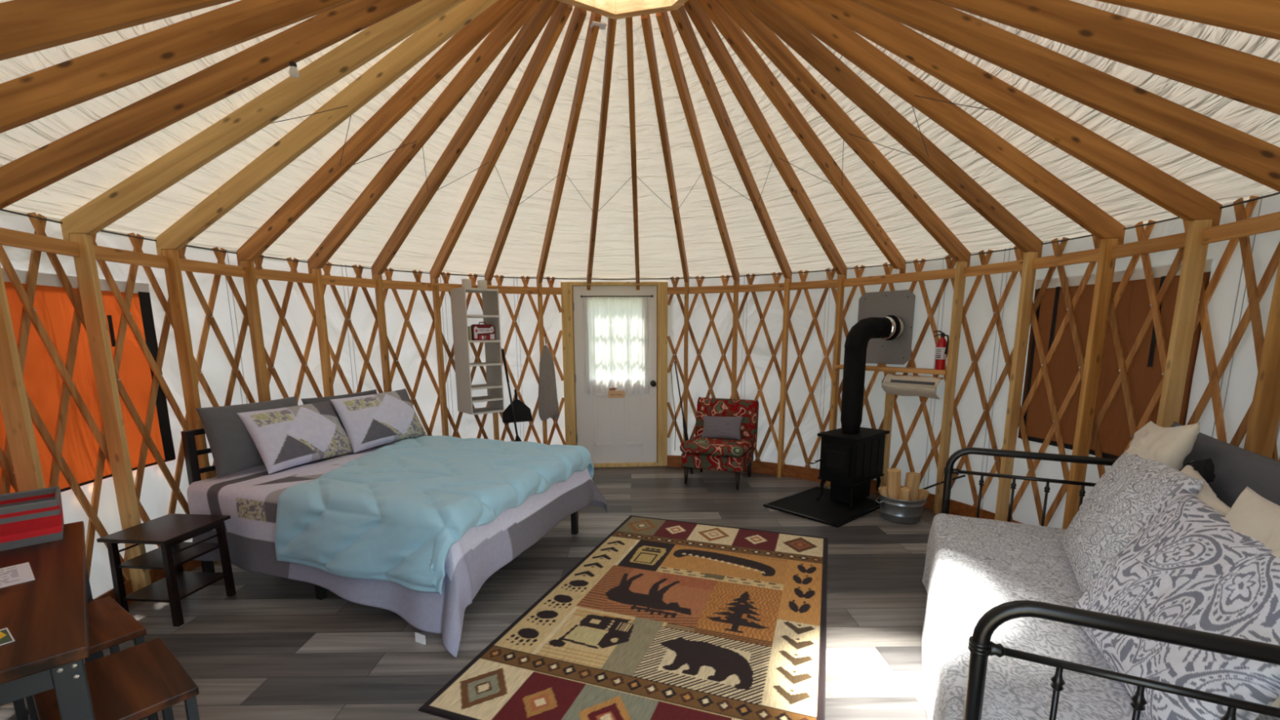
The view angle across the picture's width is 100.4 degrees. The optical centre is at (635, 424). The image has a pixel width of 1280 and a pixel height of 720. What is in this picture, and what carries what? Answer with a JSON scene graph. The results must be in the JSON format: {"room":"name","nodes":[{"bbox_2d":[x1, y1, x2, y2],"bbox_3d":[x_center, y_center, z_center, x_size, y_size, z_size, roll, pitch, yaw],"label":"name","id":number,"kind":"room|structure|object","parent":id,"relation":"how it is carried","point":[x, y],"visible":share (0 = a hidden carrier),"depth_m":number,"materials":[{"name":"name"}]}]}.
{"room":"traditional dwelling","nodes":[
{"label":"traditional dwelling","id":0,"kind":"room"},
{"bbox_2d":[0,466,936,719],"bbox_3d":[-0.027,1.044,3.404,6.120,0.100,6.120,0,10,0],"label":"floor","id":1,"kind":"structure","parent":0,"point":[271,649],"depth_m":2.92,"materials":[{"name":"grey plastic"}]},
{"bbox_2d":[0,264,45,492],"bbox_3d":[-2.868,0.106,2.500,0.080,2.095,0.038,-3,10,-14],"label":"support post","id":2,"kind":"object","parent":1,"relation":"on","point":[14,404],"visible":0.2,"depth_m":2.46,"materials":[{"name":"brown wood"}]},
{"bbox_2d":[0,520,103,719],"bbox_3d":[-1.993,0.895,1.725,1.333,0.789,0.400,9,13,43],"label":"dining table","id":3,"kind":"object","parent":1,"relation":"on","point":[46,616],"visible":0.77,"depth_m":1.44,"materials":[{"name":"brown wood"}]},
{"bbox_2d":[0,562,35,588],"bbox_3d":[-2.092,0.504,1.665,0.216,0.002,0.280,7,12,38],"label":"printed sheet","id":4,"kind":"object","parent":3,"relation":"on","point":[20,573],"visible":1,"depth_m":1.74,"materials":[{"name":"white paper"}]},
{"bbox_2d":[0,566,18,584],"bbox_3d":[-2.096,0.503,1.668,0.158,0.001,0.220,7,12,38],"label":"print","id":5,"kind":"object","parent":4,"relation":"on","point":[10,575],"depth_m":1.74,"materials":[{"name":"grey"}]},
{"bbox_2d":[0,486,64,551],"bbox_3d":[-2.406,0.369,2.006,0.265,0.162,0.349,9,13,43],"label":"striped box","id":6,"kind":"object","parent":3,"relation":"on","point":[32,517],"visible":1,"depth_m":2.00,"materials":[{"name":"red fabric"}]},
{"bbox_2d":[13,595,158,719],"bbox_3d":[-2.112,1.000,2.035,0.460,0.479,0.320,6,12,33],"label":"stool","id":7,"kind":"object","parent":1,"relation":"on","point":[110,625],"visible":0.41,"depth_m":2.02,"materials":[{"name":"brown wood"}]},
{"bbox_2d":[69,233,151,591],"bbox_3d":[-2.954,0.017,3.025,0.080,2.095,0.038,-1,10,-4],"label":"support post","id":8,"kind":"object","parent":1,"relation":"on","point":[87,276],"visible":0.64,"depth_m":2.98,"materials":[{"name":"brown wood"}]},
{"bbox_2d":[0,227,561,294],"bbox_3d":[-1.845,-0.974,3.033,2.309,0.074,5.752,0,10,0],"label":"rail","id":9,"kind":"object","parent":8,"relation":"attached to","point":[11,237],"visible":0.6,"depth_m":3.57,"materials":[{"name":"brown wood"}]},
{"bbox_2d":[427,283,513,288],"bbox_3d":[-1.636,-1.390,5.362,0.833,0.021,0.144,-7,12,-34],"label":"rod","id":10,"kind":"object","parent":9,"relation":"attached to","point":[432,284],"visible":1,"depth_m":5.23,"materials":[{"name":"brown wood"}]},
{"bbox_2d":[449,279,504,415],"bbox_3d":[-1.563,-0.767,5.277,0.340,1.290,0.336,-9,13,-41],"label":"organizer","id":11,"kind":"object","parent":10,"relation":"hanging from","point":[495,397],"visible":0.99,"depth_m":5.24,"materials":[{"name":"fabric"}]},
{"bbox_2d":[470,321,495,340],"bbox_3d":[-1.499,-0.916,5.230,0.234,0.178,0.083,-9,13,-41],"label":"first aid kit","id":12,"kind":"object","parent":11,"relation":"on","point":[485,331],"visible":0.99,"depth_m":5.20,"materials":[{"name":"red"}]},
{"bbox_2d":[32,637,199,719],"bbox_3d":[-1.639,1.051,1.716,0.460,0.479,0.320,7,12,37],"label":"stool","id":13,"kind":"object","parent":1,"relation":"on","point":[139,682],"visible":0.74,"depth_m":1.67,"materials":[{"name":"brown wood"}]},
{"bbox_2d":[96,513,235,626],"bbox_3d":[-2.642,0.820,3.056,0.400,0.497,0.410,1,10,6],"label":"nightstand","id":14,"kind":"object","parent":1,"relation":"on","point":[170,531],"visible":0.9,"depth_m":2.97,"materials":[{"name":"brown wood"}]},
{"bbox_2d":[117,542,221,569],"bbox_3d":[-2.642,0.743,3.043,0.330,0.014,0.340,1,10,6],"label":"shelf","id":15,"kind":"object","parent":14,"relation":"attached to","point":[153,559],"depth_m":3.00,"materials":[{"name":"brown wood"}]},
{"bbox_2d":[123,571,226,602],"bbox_3d":[-2.641,0.930,3.075,0.330,0.014,0.340,1,10,6],"label":"shelf","id":16,"kind":"object","parent":14,"relation":"attached to","point":[188,583],"depth_m":3.04,"materials":[{"name":"brown wood"}]},
{"bbox_2d":[161,248,220,562],"bbox_3d":[-2.941,-0.075,3.557,0.080,2.095,0.038,1,10,7],"label":"support post","id":17,"kind":"object","parent":1,"relation":"on","point":[173,274],"visible":0.64,"depth_m":3.47,"materials":[{"name":"brown wood"}]},
{"bbox_2d":[240,260,271,402],"bbox_3d":[-2.829,-0.165,4.078,0.080,2.095,0.038,3,10,17],"label":"support post","id":18,"kind":"object","parent":1,"relation":"on","point":[250,282],"visible":0.44,"depth_m":3.97,"materials":[{"name":"brown wood"}]},
{"bbox_2d":[311,268,333,396],"bbox_3d":[-2.622,-0.251,4.569,0.080,2.095,0.038,5,11,28],"label":"support post","id":19,"kind":"object","parent":1,"relation":"on","point":[318,296],"visible":0.56,"depth_m":4.46,"materials":[{"name":"brown wood"}]},
{"bbox_2d":[181,428,578,599],"bbox_3d":[-1.653,0.449,3.795,2.030,0.964,1.500,3,10,20],"label":"bed","id":20,"kind":"object","parent":1,"relation":"on","point":[190,451],"visible":0.16,"depth_m":3.41,"materials":[{"name":"black"}]},
{"bbox_2d":[186,440,607,657],"bbox_3d":[-1.540,0.612,3.770,2.123,0.654,1.915,3,10,20],"label":"quilt","id":21,"kind":"object","parent":20,"relation":"on","point":[250,497],"visible":0.36,"depth_m":3.15,"materials":[{"name":"white fabric"}]},
{"bbox_2d":[195,395,297,478],"bbox_3d":[-2.603,0.064,3.702,0.212,0.447,0.681,3,10,19],"label":"bed pillow","id":22,"kind":"object","parent":21,"relation":"on","point":[233,449],"visible":0.54,"depth_m":3.48,"materials":[{"name":"grey fabric"}]},
{"bbox_2d":[236,400,353,474],"bbox_3d":[-2.404,0.069,3.845,0.278,0.399,0.703,3,10,19],"label":"sham","id":23,"kind":"object","parent":21,"relation":"on","point":[284,437],"visible":1,"depth_m":3.73,"materials":[{"name":"fabric"}]},
{"bbox_2d":[301,389,377,434],"bbox_3d":[-2.355,-0.041,4.391,0.190,0.427,0.720,3,10,20],"label":"bed pillow","id":24,"kind":"object","parent":21,"relation":"on","point":[305,401],"visible":0.13,"depth_m":4.24,"materials":[{"name":"grey fabric"}]},
{"bbox_2d":[329,388,426,453],"bbox_3d":[-2.091,-0.049,4.399,0.272,0.426,0.691,5,11,29],"label":"sham","id":25,"kind":"object","parent":21,"relation":"on","point":[372,420],"visible":1,"depth_m":4.29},
{"bbox_2d":[274,435,594,595],"bbox_3d":[-1.411,0.454,3.694,1.730,0.433,1.820,3,10,20],"label":"comforter","id":26,"kind":"object","parent":21,"relation":"on","point":[395,513],"visible":0.98,"depth_m":2.96,"materials":[{"name":"fabric"}]},
{"bbox_2d":[373,274,391,392],"bbox_3d":[-2.327,-0.329,5.014,0.080,2.095,0.038,7,12,38],"label":"support post","id":27,"kind":"object","parent":1,"relation":"on","point":[380,300],"visible":0.56,"depth_m":4.91,"materials":[{"name":"brown wood"}]},
{"bbox_2d":[431,278,448,435],"bbox_3d":[-1.954,-0.398,5.398,0.038,2.095,0.080,-9,13,-40],"label":"support post","id":28,"kind":"object","parent":1,"relation":"on","point":[436,299],"visible":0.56,"depth_m":5.33,"materials":[{"name":"brown wood"}]},
{"bbox_2d":[486,280,499,439],"bbox_3d":[-1.515,-0.454,5.708,0.038,2.095,0.080,-6,11,-30],"label":"support post","id":29,"kind":"object","parent":1,"relation":"on","point":[495,420],"visible":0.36,"depth_m":5.76,"materials":[{"name":"brown wood"}]},
{"bbox_2d":[502,389,533,422],"bbox_3d":[-1.284,-0.206,5.809,0.329,0.351,0.077,-5,11,-25],"label":"dustpan","id":30,"kind":"object","parent":29,"relation":"hanging from","point":[522,413],"visible":1,"depth_m":5.83,"materials":[{"name":"black"}]},
{"bbox_2d":[537,282,559,444],"bbox_3d":[-0.978,-0.496,5.932,0.236,2.095,0.116,-4,10,-19],"label":"support post","id":31,"kind":"object","parent":1,"relation":"on","point":[539,284],"depth_m":5.89,"materials":[{"name":"brown wood"}]},
{"bbox_2d":[417,515,827,719],"bbox_3d":[0.276,1.029,3.148,1.606,0.010,2.551,3,10,20],"label":"rug","id":32,"kind":"object","parent":1,"relation":"on","point":[663,619],"visible":1,"depth_m":2.73,"materials":[{"name":"carpet"}]},
{"bbox_2d":[683,282,688,468],"bbox_3d":[0.571,-0.526,6.039,0.038,2.095,0.080,2,10,12],"label":"support post","id":33,"kind":"object","parent":1,"relation":"on","point":[686,284],"visible":0.76,"depth_m":5.96,"materials":[{"name":"brown wood"}]},
{"bbox_2d":[680,396,759,489],"bbox_3d":[0.887,0.172,5.638,0.670,0.850,0.736,4,11,24],"label":"slipper chair","id":34,"kind":"object","parent":1,"relation":"on","point":[698,452],"visible":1,"depth_m":5.53,"materials":[{"name":"fabric"}]},
{"bbox_2d":[680,435,752,457],"bbox_3d":[0.848,0.219,5.558,0.650,0.105,0.545,4,11,24],"label":"seat cushion","id":35,"kind":"object","parent":34,"relation":"on","point":[698,446],"depth_m":5.39,"materials":[{"name":"fabric"}]},
{"bbox_2d":[701,415,742,439],"bbox_3d":[0.921,0.032,5.690,0.452,0.253,0.160,5,11,28],"label":"lumbar pillow","id":36,"kind":"object","parent":34,"relation":"on","point":[714,427],"visible":1,"depth_m":5.63,"materials":[{"name":"grey fabric"}]},
{"bbox_2d":[731,280,738,399],"bbox_3d":[1.087,-0.503,5.881,0.038,2.095,0.080,4,11,22],"label":"support post","id":37,"kind":"object","parent":1,"relation":"on","point":[735,297],"visible":0.72,"depth_m":5.78,"materials":[{"name":"brown wood"}]},
{"bbox_2d":[777,277,791,477],"bbox_3d":[1.564,-0.464,5.632,0.038,2.095,0.080,6,12,33],"label":"support post","id":38,"kind":"object","parent":1,"relation":"on","point":[787,291],"visible":1,"depth_m":5.60,"materials":[{"name":"brown wood"}]},
{"bbox_2d":[763,485,879,527],"bbox_3d":[1.726,0.723,4.837,0.880,0.021,0.720,-9,13,-39],"label":"hearth pad","id":39,"kind":"object","parent":1,"relation":"on","point":[803,504],"visible":0.79,"depth_m":4.74,"materials":[{"name":"black metal"}]},
{"bbox_2d":[809,426,889,509],"bbox_3d":[1.958,0.386,4.900,0.688,0.638,0.395,-9,13,-39],"label":"wood stove","id":40,"kind":"object","parent":39,"relation":"on","point":[850,462],"visible":0.97,"depth_m":4.76,"materials":[{"name":"black metal"}]},
{"bbox_2d":[840,315,905,434],"bbox_3d":[2.111,-0.456,4.813,0.538,1.045,0.224,-4,10,-20],"label":"pipe","id":41,"kind":"object","parent":40,"relation":"on","point":[890,327],"visible":1,"depth_m":4.70,"materials":[{"name":"black metal"}]},
{"bbox_2d":[826,274,844,486],"bbox_3d":[1.987,-0.410,5.301,0.038,2.095,0.080,9,13,43],"label":"support post","id":42,"kind":"object","parent":1,"relation":"on","point":[840,291],"visible":0.87,"depth_m":5.23,"materials":[{"name":"brown wood"}]},
{"bbox_2d":[834,364,946,374],"bbox_3d":[2.298,-0.503,4.840,0.120,0.038,1.036,-7,12,-35],"label":"wall shelf","id":43,"kind":"object","parent":42,"relation":"attached to","point":[891,369],"visible":0.8,"depth_m":4.68,"materials":[{"name":"brown wood"}]},
{"bbox_2d":[933,330,949,369],"bbox_3d":[2.550,-0.624,4.461,0.079,0.324,0.135,-7,12,-35],"label":"fire extinguisher","id":44,"kind":"object","parent":43,"relation":"on","point":[942,345],"visible":1,"depth_m":4.43,"materials":[{"name":"red metal"}]},
{"bbox_2d":[667,211,1279,294],"bbox_3d":[1.781,-1.038,3.249,2.252,0.074,5.746,-1,10,-6],"label":"rail","id":45,"kind":"object","parent":42,"relation":"attached to","point":[1267,223],"visible":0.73,"depth_m":3.64,"materials":[{"name":"brown wood"}]},
{"bbox_2d":[878,371,895,497],"bbox_3d":[2.345,0.101,4.975,0.080,1.191,0.038,-7,12,-35],"label":"support post","id":46,"kind":"object","parent":1,"relation":"on","point":[888,412],"visible":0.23,"depth_m":4.95,"materials":[{"name":"brown wood"}]},
{"bbox_2d":[875,490,928,524],"bbox_3d":[2.228,0.685,4.476,0.361,0.211,0.361,-9,13,-40],"label":"tub","id":47,"kind":"object","parent":1,"relation":"on","point":[898,511],"visible":0.81,"depth_m":4.35,"materials":[{"name":"metal"}]},
{"bbox_2d":[886,467,901,499],"bbox_3d":[2.140,0.566,4.434,0.135,0.402,0.101,-4,10,-22],"label":"log","id":48,"kind":"object","parent":47,"relation":"in","point":[893,476],"visible":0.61,"depth_m":4.38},
{"bbox_2d":[904,471,920,500],"bbox_3d":[2.283,0.580,4.428,0.131,0.371,0.098,6,12,33],"label":"log","id":49,"kind":"object","parent":47,"relation":"in","point":[912,482],"visible":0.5,"depth_m":4.38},
{"bbox_2d":[933,261,967,514],"bbox_3d":[2.615,-0.268,4.439,0.080,2.095,0.038,-5,11,-25],"label":"support post","id":50,"kind":"object","parent":1,"relation":"on","point":[959,282],"visible":0.84,"depth_m":4.40,"materials":[{"name":"brown wood"}]},
{"bbox_2d":[994,251,1038,521],"bbox_3d":[2.797,-0.183,3.938,0.080,2.095,0.038,-3,10,-14],"label":"support post","id":51,"kind":"object","parent":1,"relation":"on","point":[1028,278],"visible":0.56,"depth_m":3.90,"materials":[{"name":"brown wood"}]},
{"bbox_2d":[1062,238,1118,529],"bbox_3d":[2.884,-0.094,3.413,0.080,2.095,0.038,-1,10,-4],"label":"support post","id":52,"kind":"object","parent":1,"relation":"on","point":[1105,265],"visible":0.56,"depth_m":3.36,"materials":[{"name":"brown wood"}]},
{"bbox_2d":[941,447,1279,719],"bbox_3d":[1.823,0.700,2.129,1.008,0.980,2.101,5,11,28],"label":"daybed","id":53,"kind":"object","parent":1,"relation":"on","point":[980,647],"visible":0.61,"depth_m":1.33,"materials":[{"name":"black metal"}]},
{"bbox_2d":[921,513,1279,719],"bbox_3d":[1.737,0.937,2.212,1.139,0.474,2.010,5,11,28],"label":"coverlet","id":54,"kind":"object","parent":53,"relation":"on","point":[974,566],"visible":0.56,"depth_m":2.02,"materials":[{"name":"fabric"}]},
{"bbox_2d":[1062,448,1204,594],"bbox_3d":[2.063,0.405,2.275,0.288,0.575,0.844,5,11,31],"label":"paisley sham","id":55,"kind":"object","parent":54,"relation":"on","point":[1135,486],"visible":0.8,"depth_m":2.13,"materials":[{"name":"fabric"}]},
{"bbox_2d":[1073,488,1279,719],"bbox_3d":[1.631,0.546,1.590,0.309,0.540,0.860,4,11,24],"label":"paisley sham","id":56,"kind":"object","parent":54,"relation":"on","point":[1186,566],"visible":0.77,"depth_m":1.46,"materials":[{"name":"fabric"}]},
{"bbox_2d":[1224,486,1279,707],"bbox_3d":[1.689,0.443,1.448,0.194,0.512,0.516,4,11,25],"label":"throw pillow","id":57,"kind":"object","parent":56,"relation":"on","point":[1252,515],"visible":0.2,"depth_m":1.48,"materials":[{"name":"beige fabric"}]},
{"bbox_2d":[1180,461,1231,515],"bbox_3d":[1.948,0.390,1.932,0.207,0.459,0.553,5,11,30],"label":"throw pillow","id":58,"kind":"object","parent":54,"relation":"on","point":[1206,495],"visible":0.09,"depth_m":1.81,"materials":[{"name":"beige fabric"}]},
{"bbox_2d":[1178,457,1215,485],"bbox_3d":[2.105,0.201,2.009,0.092,0.176,0.170,2,10,14],"label":"cushion","id":59,"kind":"object","parent":58,"relation":"on","point":[1205,468],"visible":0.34,"depth_m":1.95,"materials":[{"name":"black fabric"}]},
{"bbox_2d":[1170,421,1279,507],"bbox_3d":[2.300,0.333,2.180,0.190,0.548,1.103,4,11,26],"label":"bolster","id":60,"kind":"object","parent":54,"relation":"on","point":[1236,468],"visible":0.2,"depth_m":1.94,"materials":[{"name":"grey fabric"}]},
{"bbox_2d":[1126,421,1199,470],"bbox_3d":[2.244,0.200,2.337,0.202,0.513,0.609,5,11,27],"label":"throw pillow","id":61,"kind":"object","parent":53,"relation":"on","point":[1171,446],"visible":0.44,"depth_m":2.16,"materials":[{"name":"beige fabric"}]},
{"bbox_2d":[1155,219,1212,427],"bbox_3d":[2.871,-0.002,2.881,0.080,2.095,0.038,1,10,7],"label":"support post","id":62,"kind":"object","parent":1,"relation":"on","point":[1194,256],"visible":0.52,"depth_m":2.78,"materials":[{"name":"brown wood"}]},
{"bbox_2d":[1243,257,1279,458],"bbox_3d":[2.759,0.088,2.360,0.080,2.095,0.038,3,10,17],"label":"support post","id":63,"kind":"object","parent":1,"relation":"on","point":[1264,415],"visible":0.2,"depth_m":2.31,"materials":[{"name":"brown wood"}]},
{"bbox_2d":[563,277,666,282],"bbox_3d":[-0.231,-1.625,5.987,1.149,0.063,0.054,-1,10,-3],"label":"wall","id":64,"kind":"structure","parent":0,"point":[564,280],"depth_m":6.01,"materials":[{"name":"fabric"}]},
{"bbox_2d":[560,281,667,467],"bbox_3d":[-0.227,-0.552,6.158,1.190,2.117,0.110,-1,10,-3],"label":"door frame","id":65,"kind":"structure","parent":64,"relation":"attached to","point":[566,296],"depth_m":6.09,"materials":[{"name":"brown wood"}]},
{"bbox_2d":[0,0,1279,279],"bbox_3d":[-0.049,-1.854,2.908,6.070,1.484,6.070,-1,10,-4],"label":"ceiling","id":66,"kind":"structure","parent":0,"point":[614,257],"depth_m":3.81,"materials":[{"name":"fabric"}]},
{"bbox_2d":[0,0,234,61],"bbox_3d":[-1.476,-1.595,1.912,2.485,1.569,0.042,-7,12,-35],"label":"rafter","id":67,"kind":"object","parent":66,"relation":"attached to","point":[26,26],"visible":1,"depth_m":1.70,"materials":[{"name":"brown wood"}]},
{"bbox_2d":[0,0,355,133],"bbox_3d":[-1.640,-1.641,2.188,2.485,1.569,0.041,-5,11,-25],"label":"rafter","id":68,"kind":"object","parent":66,"relation":"attached to","point":[35,95],"visible":1,"depth_m":2.07,"materials":[{"name":"brown wood"}]},
{"bbox_2d":[0,0,422,209],"bbox_3d":[-1.750,-1.692,2.489,2.485,1.569,0.041,-3,10,-14],"label":"rafter","id":69,"kind":"object","parent":66,"relation":"attached to","point":[30,173],"visible":1,"depth_m":2.43,"materials":[{"name":"brown wood"}]},
{"bbox_2d":[59,0,466,240],"bbox_3d":[-1.802,-1.746,2.804,2.485,1.569,0.042,-1,10,-4],"label":"rafter","id":70,"kind":"object","parent":66,"relation":"attached to","point":[230,131],"visible":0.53,"depth_m":2.80,"materials":[{"name":"brown wood"}]},
{"bbox_2d":[155,0,497,255],"bbox_3d":[-1.794,-1.801,3.124,2.485,1.569,0.042,1,10,7],"label":"rafter","id":71,"kind":"object","parent":66,"relation":"attached to","point":[424,41],"visible":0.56,"depth_m":3.12,"materials":[{"name":"brown wood"}]},
{"bbox_2d":[235,0,522,266],"bbox_3d":[-1.726,-1.855,3.436,2.485,1.569,0.042,3,10,17],"label":"rafter","id":72,"kind":"object","parent":66,"relation":"attached to","point":[468,37],"visible":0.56,"depth_m":3.38,"materials":[{"name":"brown wood"}]},
{"bbox_2d":[306,0,543,273],"bbox_3d":[-1.602,-1.906,3.731,2.485,1.569,0.042,5,11,28],"label":"rafter","id":73,"kind":"object","parent":66,"relation":"attached to","point":[500,35],"visible":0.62,"depth_m":3.59,"materials":[{"name":"brown wood"}]},
{"bbox_2d":[371,0,559,279],"bbox_3d":[-1.425,-1.954,3.999,2.485,1.569,0.041,7,12,38],"label":"rafter","id":74,"kind":"object","parent":66,"relation":"attached to","point":[533,26],"visible":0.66,"depth_m":3.75,"materials":[{"name":"brown wood"}]},
{"bbox_2d":[429,1,572,283],"bbox_3d":[-1.201,-1.995,4.230,0.040,1.569,2.485,-9,13,-40],"label":"rafter","id":75,"kind":"object","parent":66,"relation":"attached to","point":[557,20],"visible":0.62,"depth_m":3.87,"materials":[{"name":"brown wood"}]},
{"bbox_2d":[484,6,586,280],"bbox_3d":[-0.937,-2.029,4.416,0.040,1.569,2.485,-6,11,-30],"label":"rafter","id":76,"kind":"object","parent":66,"relation":"attached to","point":[576,21],"visible":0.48,"depth_m":3.97,"materials":[{"name":"brown wood"}]},
{"bbox_2d":[536,12,601,287],"bbox_3d":[-0.644,-2.054,4.551,0.042,1.569,2.485,-4,10,-19],"label":"rafter","id":77,"kind":"object","parent":66,"relation":"attached to","point":[592,33],"visible":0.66,"depth_m":4.06,"materials":[{"name":"brown wood"}]},
{"bbox_2d":[586,17,616,290],"bbox_3d":[-0.330,-2.070,4.631,0.040,1.569,2.485,-2,10,-9],"label":"rafter","id":78,"kind":"object","parent":66,"relation":"attached to","point":[611,25],"visible":0.96,"depth_m":4.11,"materials":[{"name":"brown wood"}]},
{"bbox_2d":[556,0,688,19],"bbox_3d":[-0.055,-2.635,2.774,1.200,0.425,1.200,0,10,0],"label":"ring","id":79,"kind":"object","parent":66,"relation":"attached to","point":[612,9],"visible":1,"depth_m":3.21,"materials":[{"name":"brown wood"}]},
{"bbox_2d":[625,17,639,289],"bbox_3d":[-0.006,-2.076,4.652,0.041,1.569,2.485,0,10,1],"label":"rafter","id":80,"kind":"object","parent":66,"relation":"attached to","point":[629,42],"visible":0.96,"depth_m":4.10,"materials":[{"name":"brown wood"}]},
{"bbox_2d":[640,13,688,283],"bbox_3d":[0.316,-2.072,4.615,0.041,1.569,2.485,2,10,12],"label":"rafter","id":81,"kind":"object","parent":66,"relation":"attached to","point":[646,19],"visible":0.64,"depth_m":4.07,"materials":[{"name":"brown wood"}]},
{"bbox_2d":[656,11,739,284],"bbox_3d":[0.626,-2.058,4.519,0.040,1.569,2.485,4,11,22],"label":"rafter","id":82,"kind":"object","parent":66,"relation":"attached to","point":[663,20],"visible":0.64,"depth_m":4.03,"materials":[{"name":"brown wood"}]},
{"bbox_2d":[670,4,791,282],"bbox_3d":[0.912,-2.035,4.370,0.040,1.569,2.485,6,12,33],"label":"rafter","id":83,"kind":"object","parent":66,"relation":"attached to","point":[680,17],"visible":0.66,"depth_m":3.95,"materials":[{"name":"brown wood"}]},
{"bbox_2d":[684,0,847,279],"bbox_3d":[1.167,-2.002,4.171,0.040,1.569,2.485,9,13,43],"label":"rafter","id":84,"kind":"object","parent":66,"relation":"attached to","point":[700,20],"visible":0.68,"depth_m":3.84,"materials":[{"name":"brown wood"}]},
{"bbox_2d":[696,0,906,273],"bbox_3d":[1.379,-1.963,3.929,2.485,1.569,0.042,-7,12,-35],"label":"rafter","id":85,"kind":"object","parent":66,"relation":"attached to","point":[731,31],"visible":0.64,"depth_m":3.71,"materials":[{"name":"brown wood"}]},
{"bbox_2d":[715,0,970,266],"bbox_3d":[1.543,-1.917,3.653,2.485,1.569,0.041,-5,11,-25],"label":"rafter","id":86,"kind":"object","parent":66,"relation":"attached to","point":[767,42],"visible":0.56,"depth_m":3.54,"materials":[{"name":"brown wood"}]},
{"bbox_2d":[737,0,1043,257],"bbox_3d":[1.653,-1.866,3.352,2.485,1.569,0.041,-3,10,-14],"label":"rafter","id":87,"kind":"object","parent":66,"relation":"attached to","point":[800,40],"visible":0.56,"depth_m":3.32,"materials":[{"name":"brown wood"}]},
{"bbox_2d":[764,0,1125,244],"bbox_3d":[1.705,-1.812,3.037,2.485,1.569,0.042,-1,10,-4],"label":"rafter","id":88,"kind":"object","parent":66,"relation":"attached to","point":[843,40],"visible":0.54,"depth_m":3.04,"materials":[{"name":"brown wood"}]},
{"bbox_2d":[800,0,1222,226],"bbox_3d":[1.697,-1.757,2.717,2.485,1.569,0.042,1,10,7],"label":"rafter","id":89,"kind":"object","parent":66,"relation":"attached to","point":[1143,178],"visible":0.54,"depth_m":2.70,"materials":[{"name":"brown wood"}]},
{"bbox_2d":[850,0,1279,191],"bbox_3d":[1.630,-1.703,2.405,2.485,1.569,0.042,3,10,17],"label":"rafter","id":90,"kind":"object","parent":66,"relation":"attached to","point":[1256,159],"visible":1,"depth_m":2.31,"materials":[{"name":"brown wood"}]},
{"bbox_2d":[931,0,1279,115],"bbox_3d":[1.506,-1.652,2.110,2.485,1.569,0.042,5,11,28],"label":"rafter","id":91,"kind":"object","parent":66,"relation":"attached to","point":[1244,77],"visible":1,"depth_m":1.95,"materials":[{"name":"brown wood"}]},
{"bbox_2d":[1094,0,1279,39],"bbox_3d":[1.329,-1.605,1.842,2.485,1.569,0.041,7,12,38],"label":"rafter","id":92,"kind":"object","parent":66,"relation":"attached to","point":[1256,17],"visible":1,"depth_m":1.57,"materials":[{"name":"brown wood"}]},
{"bbox_2d":[0,194,1279,599],"bbox_3d":[-0.036,-0.078,3.209,6.062,2.178,6.013,0,10,0],"label":"wall","id":93,"kind":"structure","parent":0,"point":[1228,303],"depth_m":4.49,"materials":[{"name":"fabric"}]},
{"bbox_2d":[0,267,175,493],"bbox_3d":[-2.981,-0.209,2.743,0.090,1.127,1.412,-2,10,-8],"label":"window","id":94,"kind":"structure","parent":93,"relation":"in","point":[43,383],"depth_m":2.93,"materials":[{"name":"fabric"}]},
{"bbox_2d":[93,560,201,604],"bbox_3d":[-1.703,0.949,3.337,2.617,0.134,5.848,0,10,0],"label":"baseboard","id":95,"kind":"structure","parent":93,"relation":"attached to","point":[155,575],"depth_m":3.32,"materials":[{"name":"brown wood"}]},
{"bbox_2d":[0,212,566,582],"bbox_3d":[-1.723,-0.077,3.162,2.648,2.131,5.906,0,10,0],"label":"lattice","id":96,"kind":"object","parent":93,"relation":"attached to","point":[29,314],"visible":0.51,"depth_m":3.46,"materials":[{"name":"brown wood"}]},
{"bbox_2d":[0,191,1279,279],"bbox_3d":[-0.043,-1.124,3.033,5.994,0.009,5.994,0,10,0],"label":"cable","id":97,"kind":"object","parent":96,"relation":"attached to","point":[1277,193],"visible":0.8,"depth_m":4.03,"materials":[{"name":"grey metal"}]},
{"bbox_2d":[573,285,656,463],"bbox_3d":[-0.222,-0.548,6.124,0.940,2.036,0.124,-1,10,-3],"label":"door","id":98,"kind":"structure","parent":93,"relation":"in","point":[620,429],"depth_m":6.21,"materials":[{"name":"white paint"}]},
{"bbox_2d":[580,295,653,395],"bbox_3d":[-0.202,-0.895,6.055,0.814,1.120,0.034,-1,10,-3],"label":"curtain","id":99,"kind":"object","parent":98,"relation":"hanging from","point":[616,327],"visible":1,"depth_m":6.05,"materials":[{"name":"white fabric"}]},
{"bbox_2d":[666,455,1023,524],"bbox_3d":[1.676,0.908,3.424,2.558,0.134,5.848,0,10,0],"label":"baseboard","id":100,"kind":"structure","parent":93,"relation":"attached to","point":[956,508],"depth_m":5.64,"materials":[{"name":"brown wood"}]},
{"bbox_2d":[666,195,1279,526],"bbox_3d":[1.678,-0.118,3.249,2.596,2.131,5.906,0,10,0],"label":"lattice","id":101,"kind":"object","parent":93,"relation":"attached to","point":[1255,293],"visible":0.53,"depth_m":3.89,"materials":[{"name":"brown wood"}]},
{"bbox_2d":[857,289,915,364],"bbox_3d":[2.298,-0.894,4.934,0.013,0.660,0.524,-8,12,-37],"label":"flashing","id":102,"kind":"object","parent":101,"relation":"attached to","point":[901,304],"visible":0.74,"depth_m":4.88,"materials":[{"name":"grey metal"}]},
{"bbox_2d":[881,373,943,399],"bbox_3d":[2.366,-0.335,4.626,0.121,0.188,0.519,-7,12,-35],"label":"wall heater","id":103,"kind":"object","parent":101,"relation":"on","point":[893,384],"visible":1,"depth_m":4.59,"materials":[{"name":"beige metal"}]},
{"bbox_2d":[1017,258,1213,458],"bbox_3d":[2.949,-0.374,3.381,0.058,1.156,1.118,-1,10,-4],"label":"window","id":104,"kind":"structure","parent":93,"relation":"in","point":[1144,375],"depth_m":3.36,"materials":[{"name":"fabric"}]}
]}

